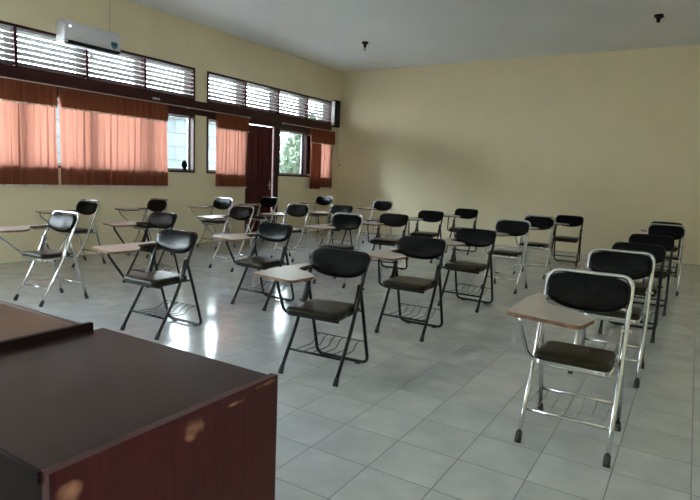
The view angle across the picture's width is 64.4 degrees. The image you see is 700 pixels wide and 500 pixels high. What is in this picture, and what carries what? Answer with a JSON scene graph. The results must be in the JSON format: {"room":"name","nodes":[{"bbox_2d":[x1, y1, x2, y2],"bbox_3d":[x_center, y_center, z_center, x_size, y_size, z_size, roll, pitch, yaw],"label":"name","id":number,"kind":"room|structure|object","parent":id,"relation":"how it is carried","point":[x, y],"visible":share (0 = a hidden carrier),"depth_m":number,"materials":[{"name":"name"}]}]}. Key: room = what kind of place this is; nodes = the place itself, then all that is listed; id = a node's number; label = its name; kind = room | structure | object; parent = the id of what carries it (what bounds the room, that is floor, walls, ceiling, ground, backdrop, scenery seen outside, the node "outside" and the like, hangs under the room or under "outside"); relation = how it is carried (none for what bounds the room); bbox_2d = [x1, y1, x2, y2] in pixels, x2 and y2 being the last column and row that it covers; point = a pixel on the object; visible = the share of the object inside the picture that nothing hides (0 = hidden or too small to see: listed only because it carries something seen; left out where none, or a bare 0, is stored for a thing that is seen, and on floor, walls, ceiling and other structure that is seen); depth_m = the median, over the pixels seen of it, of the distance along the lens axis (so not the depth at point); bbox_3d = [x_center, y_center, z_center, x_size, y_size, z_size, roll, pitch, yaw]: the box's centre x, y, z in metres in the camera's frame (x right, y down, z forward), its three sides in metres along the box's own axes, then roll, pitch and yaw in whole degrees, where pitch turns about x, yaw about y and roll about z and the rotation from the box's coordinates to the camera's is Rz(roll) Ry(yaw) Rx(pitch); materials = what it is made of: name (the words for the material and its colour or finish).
{"room":"classroom","nodes":[
{"label":"classroom","id":0,"kind":"room"},
{"bbox_2d":[0,0,340,262],"bbox_3d":[-3.976,-1.713,7.347,0.160,3.650,13.730,7,9,31],"label":"wall","id":1,"kind":"structure","parent":0,"point":[142,30],"depth_m":8.84,"materials":[{"name":"beige paint"}]},
{"bbox_2d":[56,19,120,55],"bbox_3d":[-3.514,-2.857,7.514,0.217,0.299,0.825,7,9,31],"label":"air conditioner","id":2,"kind":"object","parent":1,"relation":"attached to","point":[70,33],"visible":1,"depth_m":7.40,"materials":[{"name":"white plastic"}]},
{"bbox_2d":[67,40,119,54],"bbox_3d":[-3.447,-2.734,7.516,0.054,0.046,0.750,7,9,31],"label":"outlet","id":3,"kind":"object","parent":2,"relation":"attached to","point":[85,44],"depth_m":7.50,"materials":[{"name":"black plastic"}]},
{"bbox_2d":[0,20,194,100],"bbox_3d":[-3.912,-2.558,7.342,0.242,0.530,4.680,7,9,31],"label":"window","id":4,"kind":"structure","parent":1,"relation":"in","point":[10,32],"depth_m":7.70,"materials":[{"name":"glass"}]},
{"bbox_2d":[109,0,109,30],"bbox_3d":[-3.382,-3.317,7.824,0.012,0.543,0.022,7,9,31],"label":"power cable","id":5,"kind":"object","parent":1,"relation":"attached to","point":[109,0],"visible":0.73,"depth_m":7.82,"materials":[{"name":"grey plastic"}]},
{"bbox_2d":[0,76,250,117],"bbox_3d":[-3.407,-2.206,7.922,0.066,0.026,5.816,7,9,31],"label":"curtain rod","id":6,"kind":"object","parent":1,"relation":"attached to","point":[0,76],"visible":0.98,"depth_m":7.93,"materials":[{"name":"brown wood"}]},
{"bbox_2d":[0,77,58,186],"bbox_3d":[-4.122,-1.430,6.862,0.078,1.301,1.076,7,9,31],"label":"curtain","id":7,"kind":"object","parent":6,"relation":"hanging from","point":[28,131],"visible":1,"depth_m":6.99,"materials":[{"name":"orange fabric"}]},
{"bbox_2d":[58,87,168,187],"bbox_3d":[-3.358,-1.559,8.085,0.080,1.301,1.772,7,9,31],"label":"curtain","id":8,"kind":"object","parent":6,"relation":"hanging from","point":[107,141],"visible":1,"depth_m":7.99,"materials":[{"name":"orange fabric"}]},
{"bbox_2d":[215,113,248,187],"bbox_3d":[-2.127,-1.768,10.057,0.080,1.301,0.810,7,9,31],"label":"curtain","id":9,"kind":"object","parent":6,"relation":"hanging from","point":[231,130],"visible":1,"depth_m":10.04,"materials":[{"name":"orange fabric"}]},
{"bbox_2d":[57,94,194,172],"bbox_3d":[-3.917,-1.585,7.448,0.162,0.965,4.680,7,9,31],"label":"window","id":10,"kind":"structure","parent":1,"relation":"in","point":[190,117],"depth_m":9.35,"materials":[{"name":"brown wood"}]},
{"bbox_2d":[182,160,186,170],"bbox_3d":[-2.767,-1.416,9.305,0.040,0.170,0.125,7,9,31],"label":"stay","id":11,"kind":"object","parent":10,"relation":"attached to","point":[184,163],"visible":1,"depth_m":9.29,"materials":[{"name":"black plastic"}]},
{"bbox_2d":[0,66,331,131],"bbox_3d":[-4.031,-2.152,7.140,0.172,0.230,13.400,7,9,31],"label":"trim","id":12,"kind":"structure","parent":1,"relation":"attached to","point":[257,118],"depth_m":8.92,"materials":[{"name":"brown wood"}]},
{"bbox_2d":[206,117,215,173],"bbox_3d":[-2.278,-1.862,10.071,0.162,0.965,0.990,7,9,31],"label":"window","id":13,"kind":"structure","parent":1,"relation":"in","point":[209,119],"depth_m":9.65,"materials":[{"name":"brown wood"}]},
{"bbox_2d":[244,124,278,232],"bbox_3d":[-1.763,-1.349,10.955,0.165,2.170,0.969,8,9,35],"label":"door","id":14,"kind":"structure","parent":1,"relation":"in","point":[262,142],"depth_m":10.90,"materials":[{"name":"brown wood"}]},
{"bbox_2d":[207,71,331,124],"bbox_3d":[-1.526,-2.961,11.160,0.242,0.530,3.820,7,9,31],"label":"window","id":15,"kind":"structure","parent":1,"relation":"in","point":[241,87],"depth_m":10.82,"materials":[{"name":"glass"}]},
{"bbox_2d":[278,128,310,176],"bbox_3d":[-1.017,-2.076,12.090,0.162,0.965,1.870,7,9,31],"label":"window","id":16,"kind":"structure","parent":1,"relation":"in","point":[303,138],"depth_m":12.05,"materials":[{"name":"brown wood"}]},
{"bbox_2d":[282,123,334,131],"bbox_3d":[-0.860,-2.637,11.997,0.066,0.026,1.906,7,9,31],"label":"curtain rod","id":17,"kind":"object","parent":1,"relation":"attached to","point":[282,123],"visible":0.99,"depth_m":11.81,"materials":[{"name":"brown wood"}]},
{"bbox_2d":[309,128,334,188],"bbox_3d":[-0.624,-2.021,12.462,0.079,1.302,0.915,7,9,31],"label":"curtain","id":18,"kind":"object","parent":17,"relation":"hanging from","point":[322,141],"visible":1,"depth_m":12.43,"materials":[{"name":"orange fabric"}]},
{"bbox_2d":[331,100,340,127],"bbox_3d":[-0.334,-3.115,12.742,0.130,0.600,0.221,7,9,31],"label":"wall speaker","id":19,"kind":"object","parent":1,"relation":"attached to","point":[335,112],"visible":1,"depth_m":12.67,"materials":[{"name":"black plastic"}]},
{"bbox_2d":[335,101,339,125],"bbox_3d":[-0.279,-3.109,12.712,0.004,0.540,0.185,7,9,31],"label":"grille","id":20,"kind":"object","parent":19,"relation":"attached to","point":[337,103],"depth_m":12.70,"materials":[{"name":"black plastic"}]},
{"bbox_2d":[0,230,699,499],"bbox_3d":[-0.192,0.622,5.229,9.260,0.120,14.050,7,9,31],"label":"floor","id":21,"kind":"structure","parent":0,"point":[437,417],"depth_m":3.66,"materials":[{"name":"grey tile"}]},
{"bbox_2d":[0,210,88,306],"bbox_3d":[-2.839,0.066,5.045,0.479,0.825,0.712,7,9,30],"label":"chair","id":22,"kind":"object","parent":21,"relation":"on","point":[60,220],"visible":1,"depth_m":5.12,"materials":[{"name":"grey"}]},
{"bbox_2d":[0,300,93,350],"bbox_3d":[-1.463,0.569,1.801,1.194,0.772,0.605,7,9,31],"label":"desk","id":23,"kind":"object","parent":21,"relation":"on","point":[20,326],"visible":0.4,"depth_m":1.67,"materials":[{"name":"brown wood"}]},
{"bbox_2d":[35,199,105,267],"bbox_3d":[-3.530,-0.217,6.991,0.479,0.825,0.712,7,9,29],"label":"chair","id":24,"kind":"object","parent":21,"relation":"on","point":[84,206],"visible":0.77,"depth_m":7.08,"materials":[{"name":"grey leather"}]},
{"bbox_2d":[0,328,277,499],"bbox_3d":[-0.637,0.671,1.357,0.686,0.752,0.581,7,9,31],"label":"desk","id":25,"kind":"object","parent":21,"relation":"on","point":[102,413],"visible":1,"depth_m":1.19,"materials":[{"name":"brown wood"}]},
{"bbox_2d":[103,212,179,287],"bbox_3d":[-2.261,-0.014,6.028,0.516,0.776,0.705,7,9,32],"label":"chair","id":26,"kind":"object","parent":21,"relation":"on","point":[162,220],"visible":0.64,"depth_m":6.13,"materials":[{"name":"black leather"}]},
{"bbox_2d":[115,198,172,257],"bbox_3d":[-2.962,-0.320,7.952,0.479,0.825,0.712,7,9,30],"label":"chair","id":27,"kind":"object","parent":21,"relation":"on","point":[154,204],"visible":0.6,"depth_m":8.04,"materials":[{"name":"grey leather"}]},
{"bbox_2d":[92,229,201,339],"bbox_3d":[-1.550,0.248,4.249,0.516,0.776,0.705,7,9,31],"label":"chair","id":28,"kind":"object","parent":21,"relation":"on","point":[169,240],"visible":1,"depth_m":4.30,"materials":[{"name":"black leather"}]},
{"bbox_2d":[187,197,235,249],"bbox_3d":[-2.272,-0.439,9.072,0.479,0.825,0.712,7,9,31],"label":"chair","id":29,"kind":"object","parent":21,"relation":"on","point":[221,203],"visible":0.82,"depth_m":9.14,"materials":[{"name":"grey leather"}]},
{"bbox_2d":[197,205,254,271],"bbox_3d":[-1.591,-0.158,7.143,0.479,0.825,0.712,7,9,33],"label":"chair","id":30,"kind":"object","parent":21,"relation":"on","point":[238,212],"visible":0.7,"depth_m":7.24,"materials":[{"name":"grey leather"}]},
{"bbox_2d":[212,222,294,310],"bbox_3d":[-0.911,0.144,5.242,0.516,0.776,0.705,7,9,32],"label":"chair","id":31,"kind":"object","parent":21,"relation":"on","point":[268,231],"visible":0.93,"depth_m":5.29,"materials":[{"name":"black leather"}]},
{"bbox_2d":[239,196,277,241],"bbox_3d":[-1.690,-0.575,10.293,0.479,0.825,0.712,7,9,34],"label":"chair","id":32,"kind":"object","parent":21,"relation":"on","point":[267,201],"visible":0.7,"depth_m":10.37,"materials":[{"name":"grey leather"}]},
{"bbox_2d":[261,203,310,261],"bbox_3d":[-0.939,-0.261,8.127,0.479,0.825,0.712,7,9,31],"label":"chair","id":33,"kind":"object","parent":21,"relation":"on","point":[293,209],"visible":0.73,"depth_m":8.22,"materials":[{"name":"grey leather"}]},
{"bbox_2d":[254,247,369,386],"bbox_3d":[-0.231,0.403,3.474,0.516,0.776,0.705,6,8,27],"label":"chair","id":34,"kind":"object","parent":21,"relation":"on","point":[340,263],"visible":1,"depth_m":3.53,"materials":[{"name":"black leather"}]},
{"bbox_2d":[300,196,333,235],"bbox_3d":[-0.712,-0.725,11.737,0.479,0.825,0.712,7,9,31],"label":"chair","id":35,"kind":"object","parent":21,"relation":"on","point":[321,200],"visible":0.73,"depth_m":11.82,"materials":[{"name":"grey leather"}]},
{"bbox_2d":[309,205,352,245],"bbox_3d":[-0.318,-0.346,9.159,0.516,0.776,0.705,7,9,31],"label":"chair","id":36,"kind":"object","parent":21,"relation":"on","point":[334,209],"visible":0.56,"depth_m":9.27,"materials":[{"name":"black leather"}]},
{"bbox_2d":[304,212,362,288],"bbox_3d":[-0.191,-0.004,6.402,0.479,0.825,0.712,7,9,30],"label":"chair","id":37,"kind":"object","parent":21,"relation":"on","point":[344,221],"visible":0.66,"depth_m":6.48,"materials":[{"name":"grey leather"}]},
{"bbox_2d":[357,200,392,242],"bbox_3d":[0.470,-0.524,10.569,0.479,0.825,0.712,7,9,31],"label":"chair","id":38,"kind":"object","parent":21,"relation":"on","point":[381,205],"visible":0.61,"depth_m":10.69,"materials":[{"name":"grey leather"}]},
{"bbox_2d":[362,213,408,270],"bbox_3d":[0.431,-0.089,7.437,0.516,0.776,0.705,7,9,29],"label":"chair","id":39,"kind":"object","parent":21,"relation":"on","point":[387,219],"visible":0.67,"depth_m":7.52,"materials":[{"name":"black leather"}]},
{"bbox_2d":[366,236,445,341],"bbox_3d":[0.421,0.299,4.472,0.516,0.776,0.705,7,9,30],"label":"chair","id":40,"kind":"object","parent":21,"relation":"on","point":[416,247],"visible":1,"depth_m":4.54,"materials":[{"name":"black leather"}]},
{"bbox_2d":[407,210,443,262],"bbox_3d":[1.095,-0.213,8.586,0.516,0.776,0.705,7,9,31],"label":"chair","id":41,"kind":"object","parent":21,"relation":"on","point":[423,215],"visible":0.77,"depth_m":8.64,"materials":[{"name":"black leather"}]},
{"bbox_2d":[444,208,477,254],"bbox_3d":[1.886,-0.327,9.701,0.516,0.776,0.705,7,9,31],"label":"chair","id":42,"kind":"object","parent":21,"relation":"on","point":[463,213],"visible":0.66,"depth_m":9.81,"materials":[{"name":"black leather"}]},
{"bbox_2d":[437,228,496,312],"bbox_3d":[1.097,0.190,5.515,0.516,0.776,0.705,7,9,33],"label":"chair","id":43,"kind":"object","parent":21,"relation":"on","point":[472,237],"visible":0.95,"depth_m":5.58,"materials":[{"name":"black leather"}]},
{"bbox_2d":[480,219,530,293],"bbox_3d":[1.772,0.066,6.480,0.479,0.825,0.712,7,9,33],"label":"chair","id":44,"kind":"object","parent":21,"relation":"on","point":[506,227],"visible":0.76,"depth_m":6.56,"materials":[{"name":"grey leather"}]},
{"bbox_2d":[513,215,554,278],"bbox_3d":[2.461,-0.046,7.546,0.479,0.825,0.712,7,9,30],"label":"chair","id":45,"kind":"object","parent":21,"relation":"on","point":[538,222],"visible":0.79,"depth_m":7.63,"materials":[{"name":"grey leather"}]},
{"bbox_2d":[548,215,583,266],"bbox_3d":[3.380,-0.151,8.819,0.516,0.776,0.705,6,8,28],"label":"chair","id":46,"kind":"object","parent":21,"relation":"on","point":[563,220],"visible":0.91,"depth_m":8.90,"materials":[{"name":"black leather"}]},
{"bbox_2d":[507,268,634,467],"bbox_3d":[1.039,0.538,2.648,0.479,0.825,0.712,7,9,31],"label":"chair","id":47,"kind":"object","parent":21,"relation":"on","point":[584,290],"visible":1,"depth_m":2.70,"materials":[{"name":"grey"}]},
{"bbox_2d":[568,248,654,387],"bbox_3d":[1.698,0.432,3.664,0.479,0.825,0.712,7,9,31],"label":"chair","id":48,"kind":"object","parent":21,"relation":"on","point":[632,264],"visible":0.56,"depth_m":3.76,"materials":[{"name":"grey leather"}]},
{"bbox_2d":[598,242,665,342],"bbox_3d":[2.341,0.347,4.705,0.516,0.776,0.705,7,9,31],"label":"chair","id":49,"kind":"object","parent":21,"relation":"on","point":[658,251],"visible":0.42,"depth_m":4.75,"materials":[{"name":"black metal"}]},
{"bbox_2d":[629,234,674,315],"bbox_3d":[2.988,0.244,5.686,0.516,0.776,0.705,7,9,31],"label":"chair","id":50,"kind":"object","parent":21,"relation":"on","point":[668,242],"visible":0.38,"depth_m":5.75,"materials":[{"name":"black leather"}]},
{"bbox_2d":[641,221,682,277],"bbox_3d":[4.527,-0.012,8.120,0.516,0.776,0.705,7,9,31],"label":"chair","id":51,"kind":"object","parent":21,"relation":"on","point":[676,248],"visible":0.34,"depth_m":8.11,"materials":[{"name":"black metal"}]},
{"bbox_2d":[640,223,685,295],"bbox_3d":[3.773,0.110,6.761,0.479,0.825,0.712,7,9,31],"label":"chair","id":52,"kind":"object","parent":21,"relation":"on","point":[675,231],"visible":0.56,"depth_m":6.85,"materials":[{"name":"grey leather"}]},
{"bbox_2d":[129,0,699,71],"bbox_3d":[-0.040,-3.114,4.740,9.260,0.120,14.050,7,9,31],"label":"ceiling","id":53,"kind":"structure","parent":0,"point":[328,33],"depth_m":8.73,"materials":[{"name":"white paint"}]},
{"bbox_2d":[362,41,367,50],"bbox_3d":[0.267,-3.647,9.979,0.120,0.159,0.120,7,9,31],"label":"holder","id":54,"kind":"object","parent":53,"relation":"attached to","point":[364,43],"visible":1,"depth_m":9.95,"materials":[{"name":"black plastic"}]},
{"bbox_2d":[654,14,663,22],"bbox_3d":[4.295,-3.220,7.744,0.120,0.100,0.120,4,8,10],"label":"holder","id":55,"kind":"object","parent":53,"relation":"attached to","point":[658,17],"visible":1,"depth_m":7.72,"materials":[{"name":"black plastic"}]},
{"bbox_2d":[336,44,699,264],"bbox_3d":[3.550,-1.866,10.851,9.260,3.650,0.160,7,9,31],"label":"wall","id":56,"kind":"structure","parent":0,"point":[609,139],"depth_m":10.73,"materials":[{"name":"beige paint"}]},
{"label":"outside","id":57,"kind":"structure","parent":0,"visible":0},
{"bbox_3d":[-0.508,-1.054,20.327,100.000,0.250,90.000,7,9,31],"label":"ground","id":58,"kind":"structure","parent":57,"visible":0},
{"bbox_2d":[56,100,215,169],"bbox_3d":[-6.983,-2.182,13.954,4.000,3.120,9.200,7,9,31],"label":"neighbouring building","id":59,"kind":"structure","parent":58,"relation":"on","point":[176,126],"depth_m":14.61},
{"bbox_2d":[257,125,294,171],"bbox_3d":[-3.321,-3.226,21.327,2.660,3.583,2.768,7,9,31],"label":"tree","id":60,"kind":"object","parent":58,"relation":"on","point":[281,133],"visible":0.02,"depth_m":20.72,"materials":[{"name":"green plant"}]},
{"bbox_2d":[279,112,321,173],"bbox_3d":[-1.286,-2.772,18.289,2.652,3.653,2.702,7,9,31],"label":"tree","id":61,"kind":"object","parent":58,"relation":"on","point":[290,144],"visible":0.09,"depth_m":17.67,"materials":[{"name":"green plant"}]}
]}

